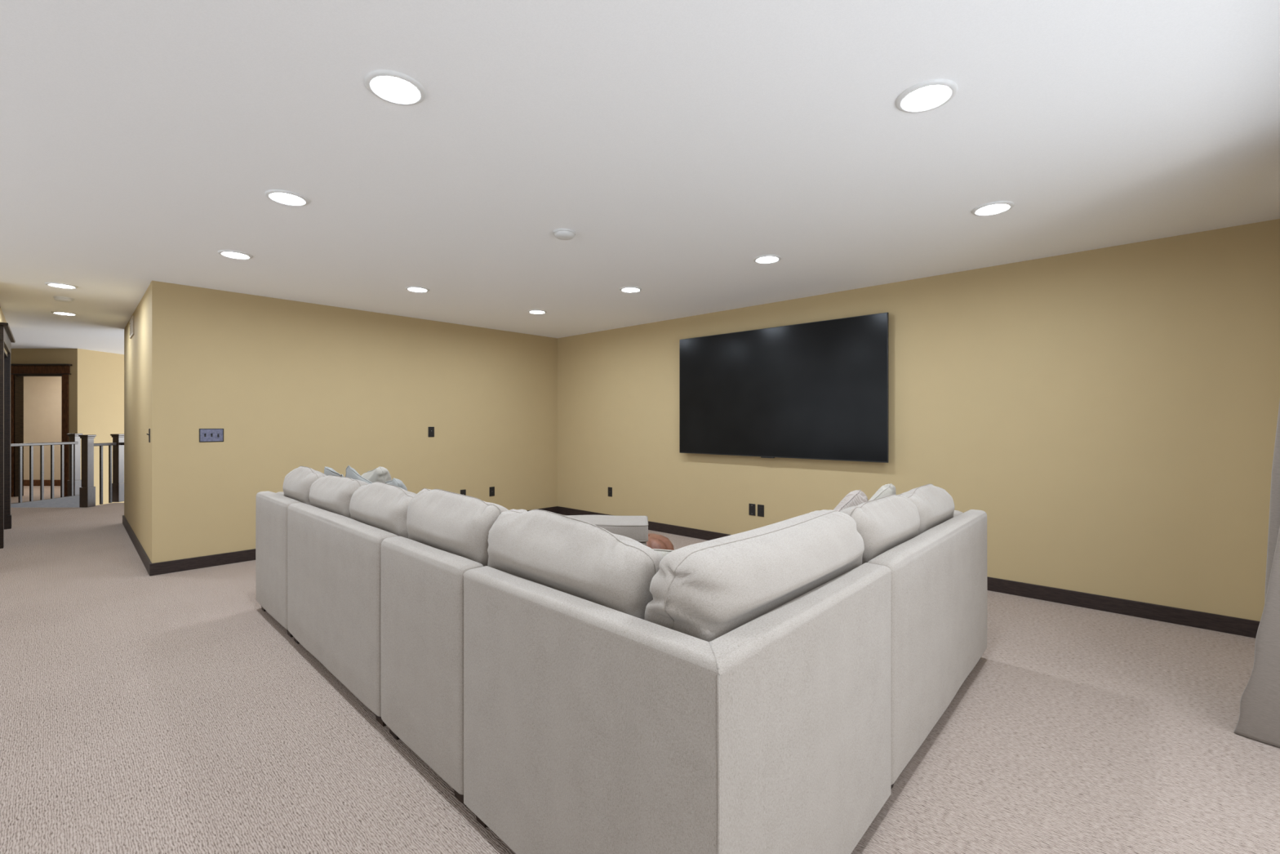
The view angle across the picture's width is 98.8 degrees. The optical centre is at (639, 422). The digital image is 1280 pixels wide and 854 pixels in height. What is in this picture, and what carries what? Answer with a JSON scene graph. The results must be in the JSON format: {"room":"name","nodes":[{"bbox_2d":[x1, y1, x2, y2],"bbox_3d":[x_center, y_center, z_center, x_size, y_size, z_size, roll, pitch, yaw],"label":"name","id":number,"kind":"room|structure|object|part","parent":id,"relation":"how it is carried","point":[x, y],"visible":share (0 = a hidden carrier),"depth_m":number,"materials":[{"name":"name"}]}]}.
{"room":"leisure room","nodes":[
{"label":"leisure room","id":0,"kind":"room"},
{"bbox_2d":[0,306,7,354],"bbox_3d":[-6.622,0.044,5.610,3.100,2.440,0.120,0,0,43],"label":"wall","id":1,"kind":"structure","parent":0,"point":[2,319],"depth_m":5.78,"materials":[{"name":"beige paint"}]},
{"bbox_2d":[0,322,15,548],"bbox_3d":[-7.027,0.132,6.026,1.720,2.265,0.178,0,0,43],"label":"door","id":2,"kind":"structure","parent":1,"relation":"in","point":[6,337],"depth_m":6.50,"materials":[{"name":"brown wood"}]},
{"bbox_3d":[-6.997,-0.898,6.058,1.640,0.145,0.026,0,0,43],"label":"head casing","id":3,"kind":"part","parent":2,"relation":"part of","materials":[{"name":"brown wood"}]},
{"bbox_3d":[-6.986,-0.986,6.070,1.720,0.030,0.058,0,0,43],"label":"crown","id":4,"kind":"part","parent":2,"relation":"part of","materials":[{"name":"brown wood"}]},
{"bbox_2d":[23,376,61,479],"bbox_3d":[-11.610,-0.001,11.040,3.780,2.530,0.121,0,0,0],"label":"wall","id":5,"kind":"structure","parent":0,"point":[42,394],"depth_m":10.98,"materials":[{"name":"beige paint"}]},
{"bbox_2d":[23,480,60,485],"bbox_3d":[-11.610,1.204,10.967,3.780,0.120,0.029,0,0,0],"label":"baseboard","id":6,"kind":"structure","parent":5,"relation":"attached to","point":[26,482],"depth_m":10.96,"materials":[{"name":"brown wood"}]},
{"bbox_2d":[10,348,84,479],"bbox_3d":[-11.550,-0.001,9.430,3.900,2.530,0.121,0,0,0],"label":"wall","id":7,"kind":"structure","parent":0,"point":[76,357],"depth_m":9.37,"materials":[{"name":"beige paint"}]},
{"bbox_2d":[10,364,72,497],"bbox_3d":[-10.263,0.133,9.405,1.155,2.262,0.180,0,0,0],"label":"door frame","id":8,"kind":"structure","parent":7,"relation":"in","point":[18,371],"depth_m":9.35,"materials":[{"name":"brown wood"}]},
{"bbox_3d":[-10.263,-0.898,9.357,1.075,0.145,0.026,0,0,0],"label":"head casing","id":9,"kind":"part","parent":8,"relation":"part of","materials":[{"name":"brown wood"}]},
{"bbox_3d":[-10.263,-0.985,9.342,1.155,0.027,0.055,0,0,0],"label":"crown","id":10,"kind":"part","parent":8,"relation":"part of","materials":[{"name":"brown wood"}]},
{"bbox_2d":[10,328,124,354],"bbox_3d":[-11.922,-1.326,12.424,13.620,0.120,14.000,0,0,43],"label":"ceiling","id":11,"kind":"structure","parent":0,"point":[24,339],"depth_m":8.59,"materials":[{"name":"white paint"}]},
{"bbox_2d":[84,349,124,505],"bbox_3d":[-9.660,1.349,12.745,0.121,5.230,6.510,0,0,0],"label":"wall","id":12,"kind":"structure","parent":0,"point":[104,371],"depth_m":9.82,"materials":[{"name":"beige paint"}]},
{"bbox_2d":[124,284,150,559],"bbox_3d":[-5.251,0.044,5.816,3.273,2.440,0.165,0,0,44],"label":"wall","id":13,"kind":"structure","parent":0,"point":[136,348],"depth_m":5.52,"materials":[{"name":"beige paint"}]},
{"bbox_2d":[129,315,133,338],"bbox_3d":[-5.518,-1.036,5.962,0.440,0.200,0.013,0,0,44],"label":"air vent","id":14,"kind":"object","parent":13,"relation":"in","point":[131,320],"visible":1,"depth_m":5.92,"materials":[{"name":"beige metal"}]},
{"bbox_2d":[122,515,151,574],"bbox_3d":[-5.270,1.214,5.720,3.407,0.100,0.026,0,0,44],"label":"baseboard","id":15,"kind":"structure","parent":13,"relation":"attached to","point":[143,555],"depth_m":5.35,"materials":[{"name":"brown wood"}]},
{"bbox_2d":[146,428,150,442],"bbox_3d":[-4.163,0.109,4.651,0.072,0.117,0.022,0,0,44],"label":"light switch","id":16,"kind":"object","parent":13,"relation":"attached to","point":[148,434],"visible":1,"depth_m":4.64,"materials":[{"name":"black plastic"}]},
{"bbox_3d":[-4.158,0.109,4.656,0.072,0.117,0.007,0,0,44],"label":"plate","id":17,"kind":"part","parent":16,"relation":"part of","materials":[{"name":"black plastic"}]},
{"bbox_2d":[150,280,557,563],"bbox_3d":[-2.597,0.044,6.184,0.120,2.440,4.365,0,0,43],"label":"wall","id":18,"kind":"structure","parent":0,"point":[290,385],"depth_m":5.48,"materials":[{"name":"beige paint"}]},
{"bbox_2d":[199,428,223,442],"bbox_3d":[-3.762,0.111,4.824,0.022,0.118,0.173,0,0,43],"label":"light switch","id":19,"kind":"object","parent":18,"relation":"attached to","point":[205,434],"visible":1,"depth_m":4.82,"materials":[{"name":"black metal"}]},
{"bbox_2d":[149,506,557,575],"bbox_3d":[-2.594,1.214,6.088,0.016,0.100,4.261,0,0,43],"label":"baseboard","id":20,"kind":"structure","parent":18,"relation":"attached to","point":[175,566],"depth_m":4.78,"materials":[{"name":"brown wood"}]},
{"bbox_2d":[428,426,434,436],"bbox_3d":[-2.396,0.106,6.305,0.010,0.117,0.072,0,0,43],"label":"dimmer switch","id":21,"kind":"object","parent":18,"relation":"attached to","point":[431,429],"visible":1,"depth_m":6.30,"materials":[{"name":"black plastic"}]},
{"bbox_2d":[460,488,466,495],"bbox_3d":[-2.125,0.864,6.598,0.010,0.117,0.072,0,0,43],"label":"wall outlet","id":22,"kind":"object","parent":18,"relation":"attached to","point":[462,491],"visible":0.53,"depth_m":6.60,"materials":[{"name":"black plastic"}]},
{"bbox_2d":[489,486,494,496],"bbox_3d":[-1.856,0.864,6.888,0.010,0.117,0.072,0,0,43],"label":"wall outlet","id":23,"kind":"object","parent":18,"relation":"attached to","point":[491,488],"visible":1,"depth_m":6.89,"materials":[{"name":"black plastic"}]},
{"bbox_2d":[0,0,1279,337],"bbox_3d":[-3.153,-1.236,3.777,11.240,0.120,8.650,0,0,43],"label":"ceiling","id":24,"kind":"structure","parent":0,"point":[682,144],"depth_m":2.35,"materials":[{"name":"white paint"}]},
{"bbox_2d":[44,282,78,288],"bbox_3d":[-4.946,-1.171,4.697,0.198,0.010,0.198,0,0,43],"label":"recessed light","id":25,"kind":"object","parent":24,"relation":"in","point":[52,284],"visible":1,"depth_m":4.68,"materials":[{"name":"white plastic"}]},
{"bbox_2d":[49,284,73,287],"bbox_3d":[-4.946,-1.173,4.697,0.150,0.004,0.150,0,0,-36],"label":"diffuser","id":26,"kind":"object","parent":25,"relation":"attached to","point":[52,285],"depth_m":4.69,"materials":[{"name":"white plastic"}]},
{"bbox_2d":[53,296,74,302],"bbox_3d":[-5.431,-1.159,5.174,0.140,0.034,0.140,0,0,43],"label":"smoke detector","id":27,"kind":"object","parent":24,"relation":"attached to","point":[62,299],"visible":1,"depth_m":5.14,"materials":[{"name":"white plastic"}]},
{"bbox_2d":[51,311,77,315],"bbox_3d":[-6.179,-1.171,5.896,0.198,0.010,0.198,0,0,43],"label":"recessed light","id":28,"kind":"object","parent":24,"relation":"in","point":[52,312],"visible":1,"depth_m":5.88,"materials":[{"name":"white plastic"}]},
{"bbox_2d":[55,312,74,315],"bbox_3d":[-6.179,-1.173,5.896,0.150,0.004,0.150,0,0,-36],"label":"diffuser","id":29,"kind":"object","parent":28,"relation":"attached to","point":[62,313],"depth_m":5.91,"materials":[{"name":"white plastic"}]},
{"bbox_2d":[217,249,253,259],"bbox_3d":[-2.826,-1.171,3.835,0.198,0.010,0.198,0,0,43],"label":"recessed light","id":30,"kind":"object","parent":24,"relation":"in","point":[228,253],"visible":1,"depth_m":3.82,"materials":[{"name":"white"}]},
{"bbox_2d":[222,252,248,257],"bbox_3d":[-2.826,-1.173,3.835,0.150,0.004,0.150,0,0,32],"label":"diffuser","id":31,"kind":"object","parent":30,"relation":"attached to","point":[231,255],"depth_m":3.84,"materials":[{"name":"white plastic"}]},
{"bbox_2d":[264,189,309,205],"bbox_3d":[-1.841,-1.171,2.867,0.198,0.010,0.198,0,0,43],"label":"recessed light","id":32,"kind":"object","parent":24,"relation":"in","point":[283,197],"visible":1,"depth_m":2.85,"materials":[{"name":"white"}]},
{"bbox_2d":[270,192,304,204],"bbox_3d":[-1.841,-1.173,2.867,0.150,0.004,0.150,0,0,32],"label":"diffuser","id":33,"kind":"object","parent":32,"relation":"attached to","point":[281,197],"depth_m":2.86,"materials":[{"name":"white plastic"}]},
{"bbox_2d":[364,69,426,105],"bbox_3d":[-0.858,-1.171,1.928,0.198,0.010,0.198,0,0,43],"label":"recessed light","id":34,"kind":"object","parent":24,"relation":"in","point":[392,86],"visible":1,"depth_m":1.92,"materials":[{"name":"white glass"}]},
{"bbox_2d":[372,76,418,101],"bbox_3d":[-0.858,-1.173,1.928,0.150,0.004,0.150,0,0,-36],"label":"diffuser","id":35,"kind":"object","parent":34,"relation":"attached to","point":[385,88],"depth_m":1.93,"materials":[{"name":"white plastic"}]},
{"bbox_2d":[404,285,429,292],"bbox_3d":[-1.957,-1.171,4.830,0.198,0.010,0.198,0,0,43],"label":"recessed light","id":36,"kind":"object","parent":24,"relation":"in","point":[416,289],"visible":1,"depth_m":4.83,"materials":[{"name":"white plastic"}]},
{"bbox_2d":[408,288,426,291],"bbox_3d":[-1.957,-1.173,4.830,0.150,0.004,0.150,0,0,32],"label":"diffuser","id":37,"kind":"object","parent":36,"relation":"attached to","point":[409,289],"depth_m":4.83,"materials":[{"name":"white plastic"}]},
{"bbox_2d":[527,309,546,314],"bbox_3d":[-1.089,-1.171,5.811,0.198,0.010,0.198,0,0,43],"label":"recessed light","id":38,"kind":"object","parent":24,"relation":"in","point":[531,311],"visible":1,"depth_m":5.79,"materials":[{"name":"white plastic"}]},
{"bbox_2d":[530,311,544,313],"bbox_3d":[-1.089,-1.173,5.811,0.150,0.004,0.150,0,0,-36],"label":"diffuser","id":39,"kind":"object","parent":38,"relation":"attached to","point":[531,312],"depth_m":5.83,"materials":[{"name":"white plastic"}]},
{"bbox_2d":[552,228,575,239],"bbox_3d":[-0.467,-1.159,3.393,0.140,0.034,0.140,0,0,43],"label":"smoke detector","id":40,"kind":"object","parent":24,"relation":"attached to","point":[560,233],"visible":1,"depth_m":3.35,"materials":[{"name":"white plastic"}]},
{"bbox_2d":[619,286,641,292],"bbox_3d":[-0.083,-1.171,4.837,0.198,0.010,0.198,0,0,43],"label":"recessed light","id":41,"kind":"object","parent":24,"relation":"in","point":[625,289],"visible":1,"depth_m":4.83,"materials":[{"name":"white plastic"}]},
{"bbox_2d":[622,288,638,291],"bbox_3d":[-0.083,-1.173,4.837,0.150,0.004,0.150,0,0,-36],"label":"diffuser","id":42,"kind":"object","parent":41,"relation":"attached to","point":[623,289],"depth_m":4.84,"materials":[{"name":"white plastic"}]},
{"bbox_2d":[753,254,781,263],"bbox_3d":[0.913,-1.171,3.940,0.198,0.010,0.198,0,0,43],"label":"recessed light","id":43,"kind":"object","parent":24,"relation":"in","point":[765,259],"visible":1,"depth_m":3.94,"materials":[{"name":"white plastic"}]},
{"bbox_2d":[756,257,777,262],"bbox_3d":[0.913,-1.173,3.940,0.150,0.004,0.150,0,0,32],"label":"diffuser","id":44,"kind":"object","parent":43,"relation":"attached to","point":[758,259],"depth_m":3.94,"materials":[{"name":"white plastic"}]},
{"bbox_2d":[895,79,957,112],"bbox_3d":[1.030,-1.171,1.978,0.198,0.010,0.198,0,0,43],"label":"recessed light","id":45,"kind":"object","parent":24,"relation":"in","point":[926,95],"visible":1,"depth_m":1.97,"materials":[{"name":"white"}]},
{"bbox_2d":[902,85,949,109],"bbox_3d":[1.030,-1.173,1.978,0.150,0.004,0.150,0,0,32],"label":"diffuser","id":46,"kind":"object","parent":45,"relation":"attached to","point":[922,97],"depth_m":1.98,"materials":[{"name":"white plastic"}]},
{"bbox_2d":[971,200,1014,215],"bbox_3d":[1.932,-1.171,3.009,0.198,0.010,0.198,0,0,43],"label":"recessed light","id":47,"kind":"object","parent":24,"relation":"in","point":[998,206],"visible":1,"depth_m":3.00,"materials":[{"name":"white"}]},
{"bbox_2d":[976,204,1008,213],"bbox_3d":[1.932,-1.173,3.009,0.150,0.004,0.150,0,0,32],"label":"diffuser","id":48,"kind":"object","parent":47,"relation":"attached to","point":[988,208],"depth_m":3.00,"materials":[{"name":"white plastic"}]},
{"bbox_2d":[0,485,1279,853],"bbox_3d":[-6.333,1.389,6.673,19.842,0.250,8.490,0,0,43],"label":"floor","id":49,"kind":"structure","parent":0,"point":[141,713],"depth_m":2.16,"materials":[{"name":"beige carpet"}]},
{"bbox_2d":[10,433,82,507],"bbox_3d":[-9.477,0.858,8.740,0.183,1.352,1.240,0,0,0],"label":"stair railing","id":50,"kind":"object","parent":49,"relation":"on","point":[72,500],"visible":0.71,"depth_m":8.80,"materials":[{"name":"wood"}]},
{"bbox_3d":[-9.420,0.338,8.650,0.064,0.043,1.060,0,0,0],"label":"handrail","id":51,"kind":"part","parent":50,"relation":"part of","materials":[{"name":"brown wood"}]},
{"bbox_3d":[-9.500,0.739,9.230,0.096,1.050,0.096,0,0,0],"label":"newel post","id":52,"kind":"part","parent":50,"relation":"part of","materials":[{"name":"brown wood"}]},
{"bbox_2d":[78,434,124,507],"bbox_3d":[-8.316,0.723,8.510,0.151,1.082,0.689,0,0,-5],"label":"stair railing","id":53,"kind":"object","parent":49,"relation":"on","point":[116,489],"visible":0.94,"depth_m":8.49,"materials":[{"name":"brown wood"}]},
{"bbox_3d":[-8.290,0.739,8.240,0.096,1.050,0.096,0,0,0],"label":"newel post","id":54,"kind":"part","parent":53,"relation":"part of","materials":[{"name":"brown wood"}]},
{"bbox_3d":[-8.340,0.338,8.500,0.064,0.043,0.440,0,0,0],"label":"handrail","id":55,"kind":"part","parent":53,"relation":"part of","materials":[{"name":"brown wood"}]},
{"bbox_3d":[-8.340,0.739,8.780,0.096,1.050,0.096,0,0,0],"label":"newel post","id":56,"kind":"part","parent":53,"relation":"part of","materials":[{"name":"brown wood"}]},
{"bbox_2d":[255,491,302,637],"bbox_3d":[-1.987,0.864,3.814,0.770,0.800,1.006,0,0,44],"label":"sofa section","id":57,"kind":"object","parent":49,"relation":"on","point":[271,508],"visible":0.3,"depth_m":3.40,"materials":[{"name":"fabric"}]},
{"bbox_2d":[282,466,326,504],"bbox_3d":[-2.115,0.541,3.530,0.259,0.524,0.556,0,0,-42],"label":"cushion","id":58,"kind":"object","parent":57,"relation":"on","point":[297,483],"visible":0.27,"depth_m":3.38,"materials":[{"name":"fabric"}]},
{"bbox_2d":[324,466,343,476],"bbox_3d":[-2.013,0.536,3.751,0.405,0.462,0.152,0,0,44],"label":"throw pillow","id":59,"kind":"object","parent":57,"relation":"on","point":[327,470],"visible":0.14,"depth_m":3.77,"materials":[{"name":"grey fabric"}]},
{"bbox_2d":[360,466,391,482],"bbox_3d":[-1.823,0.553,3.879,0.191,0.513,0.497,0,0,-43],"label":"throw pillow","id":60,"kind":"object","parent":57,"relation":"on","point":[382,474],"visible":0.3,"depth_m":3.74,"materials":[{"name":"beige fabric"}]},
{"bbox_2d":[287,502,397,726],"bbox_3d":[-1.226,0.864,3.058,1.365,0.800,0.971,0,0,44],"label":"sofa section","id":61,"kind":"object","parent":49,"relation":"on","point":[334,560],"visible":0.46,"depth_m":2.56,"materials":[{"name":"fabric"}]},
{"bbox_2d":[308,475,368,517],"bbox_3d":[-1.664,0.550,3.105,0.272,0.508,0.672,0,0,-43],"label":"cushion","id":62,"kind":"object","parent":61,"relation":"on","point":[331,493],"visible":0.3,"depth_m":2.95,"materials":[{"name":"fabric"}]},
{"bbox_2d":[345,465,373,484],"bbox_3d":[-1.711,0.540,3.466,0.421,0.537,0.157,0,0,43],"label":"throw pillow","id":63,"kind":"object","parent":61,"relation":"on","point":[351,473],"visible":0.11,"depth_m":3.44,"materials":[{"name":"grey fabric"}]},
{"bbox_2d":[349,481,416,537],"bbox_3d":[-1.174,0.545,2.634,0.273,0.517,0.682,0,0,-44],"label":"cushion","id":64,"kind":"object","parent":61,"relation":"on","point":[381,505],"visible":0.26,"depth_m":2.50,"materials":[{"name":"fabric"}]},
{"bbox_2d":[384,477,407,490],"bbox_3d":[-1.385,0.557,3.152,0.473,0.505,0.156,0,0,44],"label":"throw pillow","id":65,"kind":"object","parent":61,"relation":"on","point":[395,482],"visible":0.06,"depth_m":3.02,"materials":[{"name":"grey fabric"}]},
{"bbox_2d":[380,536,483,806],"bbox_3d":[-0.486,0.865,2.345,0.680,0.798,0.971,0,0,44],"label":"sofa section","id":66,"kind":"object","parent":49,"relation":"on","point":[422,615],"visible":0.43,"depth_m":1.94,"materials":[{"name":"fabric"}]},
{"bbox_2d":[406,488,508,566],"bbox_3d":[-0.697,0.538,2.172,0.279,0.533,0.642,0,0,-43],"label":"cushion","id":67,"kind":"object","parent":66,"relation":"on","point":[452,522],"visible":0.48,"depth_m":2.03,"materials":[{"name":"fabric"}]},
{"bbox_2d":[563,515,648,546],"bbox_3d":[-0.320,1.000,4.248,0.766,0.529,0.445,0,0,0],"label":"ottoman","id":68,"kind":"object","parent":49,"relation":"on","point":[635,527],"visible":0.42,"depth_m":4.06,"materials":[{"name":"fabric"}]},
{"bbox_2d":[646,533,674,550],"bbox_3d":[0.061,1.141,5.003,0.508,0.247,0.502,0,0,26],"label":"pouf","id":69,"kind":"object","parent":49,"relation":"on","point":[655,541],"visible":0.26,"depth_m":4.88,"materials":[{"name":"brown leather"}]},
{"bbox_2d":[462,562,891,853],"bbox_3d":[0.127,0.865,1.773,1.003,0.798,1.005,0,0,43],"label":"sofa section","id":70,"kind":"object","parent":49,"relation":"on","point":[590,727],"visible":0.94,"depth_m":1.35,"materials":[{"name":"fabric"}]},
{"bbox_2d":[487,509,662,619],"bbox_3d":[-0.205,0.542,1.698,0.295,0.527,0.728,0,0,-43],"label":"cushion","id":71,"kind":"object","parent":70,"relation":"on","point":[579,558],"visible":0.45,"depth_m":1.54,"materials":[{"name":"fabric"}]},
{"bbox_2d":[652,548,673,557],"bbox_3d":[0.120,0.609,1.894,0.378,0.375,0.192,0,0,-4],"label":"throw pillow","id":72,"kind":"object","parent":70,"relation":"on","point":[663,552],"visible":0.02,"depth_m":1.86,"materials":[{"name":"beige fabric"}]},
{"bbox_2d":[644,509,864,641],"bbox_3d":[0.406,0.555,1.626,0.253,0.494,1.007,0,0,42],"label":"cushion","id":73,"kind":"object","parent":70,"relation":"on","point":[707,590],"visible":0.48,"depth_m":1.36,"materials":[{"name":"fabric"}]},
{"bbox_2d":[867,509,987,788],"bbox_3d":[0.981,0.864,2.707,1.008,0.800,1.534,0,0,42],"label":"sofa section","id":74,"kind":"object","parent":49,"relation":"on","point":[940,588],"visible":0.44,"depth_m":2.16,"materials":[{"name":"fabric"}]},
{"bbox_2d":[833,489,868,511],"bbox_3d":[0.946,0.567,2.620,0.203,0.479,0.473,0,0,41],"label":"throw pillow","id":75,"kind":"object","parent":74,"relation":"on","point":[855,498],"visible":0.17,"depth_m":2.63,"materials":[{"name":"beige fabric"}]},
{"bbox_2d":[840,493,919,564],"bbox_3d":[0.946,0.554,2.249,0.262,0.499,0.634,0,0,42],"label":"cushion","id":76,"kind":"object","parent":74,"relation":"on","point":[884,523],"visible":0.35,"depth_m":2.09,"materials":[{"name":"fabric"}]},
{"bbox_2d":[868,483,896,501],"bbox_3d":[1.255,0.567,2.939,0.411,0.486,0.189,0,0,-44],"label":"throw pillow","id":77,"kind":"object","parent":74,"relation":"on","point":[886,490],"visible":0.08,"depth_m":2.90,"materials":[{"name":"beige fabric"}]},
{"bbox_2d":[899,484,954,534],"bbox_3d":[1.364,0.554,2.708,0.261,0.499,0.603,0,0,42],"label":"cushion","id":78,"kind":"object","parent":74,"relation":"on","point":[935,505],"visible":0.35,"depth_m":2.56,"materials":[{"name":"fabric"}]},
{"bbox_3d":[1.394,0.849,3.235,0.905,0.742,0.191,0,0,42],"label":"arm","id":79,"kind":"part","parent":74,"relation":"part of","materials":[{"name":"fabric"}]},
{"bbox_2d":[557,218,1279,621],"bbox_3d":[1.379,0.044,5.391,6.790,2.440,0.120,0,0,43],"label":"wall","id":80,"kind":"structure","parent":0,"point":[1110,413],"depth_m":3.90,"materials":[{"name":"yellow paint"}]},
{"bbox_2d":[608,487,612,496],"bbox_3d":[-0.379,0.874,6.933,0.072,0.117,0.010,0,0,43],"label":"wall outlet","id":81,"kind":"object","parent":80,"relation":"attached to","point":[610,489],"visible":1,"depth_m":6.93,"materials":[{"name":"black plastic"}]},
{"bbox_2d":[748,503,755,515],"bbox_3d":[1.130,0.876,5.533,0.072,0.117,0.010,0,0,43],"label":"cable plate","id":82,"kind":"object","parent":80,"relation":"attached to","point":[751,506],"visible":1,"depth_m":5.53,"materials":[{"name":"black plastic"}]},
{"bbox_2d":[757,504,764,516],"bbox_3d":[1.202,0.876,5.467,0.072,0.117,0.010,0,0,43],"label":"wall outlet","id":83,"kind":"object","parent":80,"relation":"attached to","point":[760,507],"visible":1,"depth_m":5.46,"materials":[{"name":"black plastic"}]},
{"bbox_2d":[679,311,888,462],"bbox_3d":[1.276,-0.287,5.345,2.215,1.262,0.086,0,0,43],"label":"television","id":84,"kind":"object","parent":80,"relation":"attached to","point":[815,390],"visible":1,"depth_m":5.16,"materials":[{"name":"black glass"}]},
{"bbox_2d":[557,506,1260,638],"bbox_3d":[1.295,1.214,5.376,6.654,0.100,0.016,0,0,43],"label":"baseboard","id":85,"kind":"structure","parent":80,"relation":"attached to","point":[1224,624],"depth_m":3.69,"materials":[{"name":"brown wood"}]},
{"bbox_3d":[1.257,0.044,0.355,0.120,2.440,7.430,0,0,43],"label":"wall","id":86,"kind":"structure","parent":0,"visible":0},
{"bbox_3d":[1.367,-1.056,0.709,0.028,0.028,4.500,0,0,43],"label":"curtain rod","id":87,"kind":"object","parent":86,"relation":"attached to","visible":0},
{"bbox_2d":[1233,400,1279,747],"bbox_3d":[2.594,0.110,2.225,0.270,2.301,0.392,0,0,43],"label":"curtain","id":88,"kind":"object","parent":87,"relation":"hanging from","point":[1259,719],"visible":1,"depth_m":2.17,"materials":[{"name":"grey fabric"}]}
]}

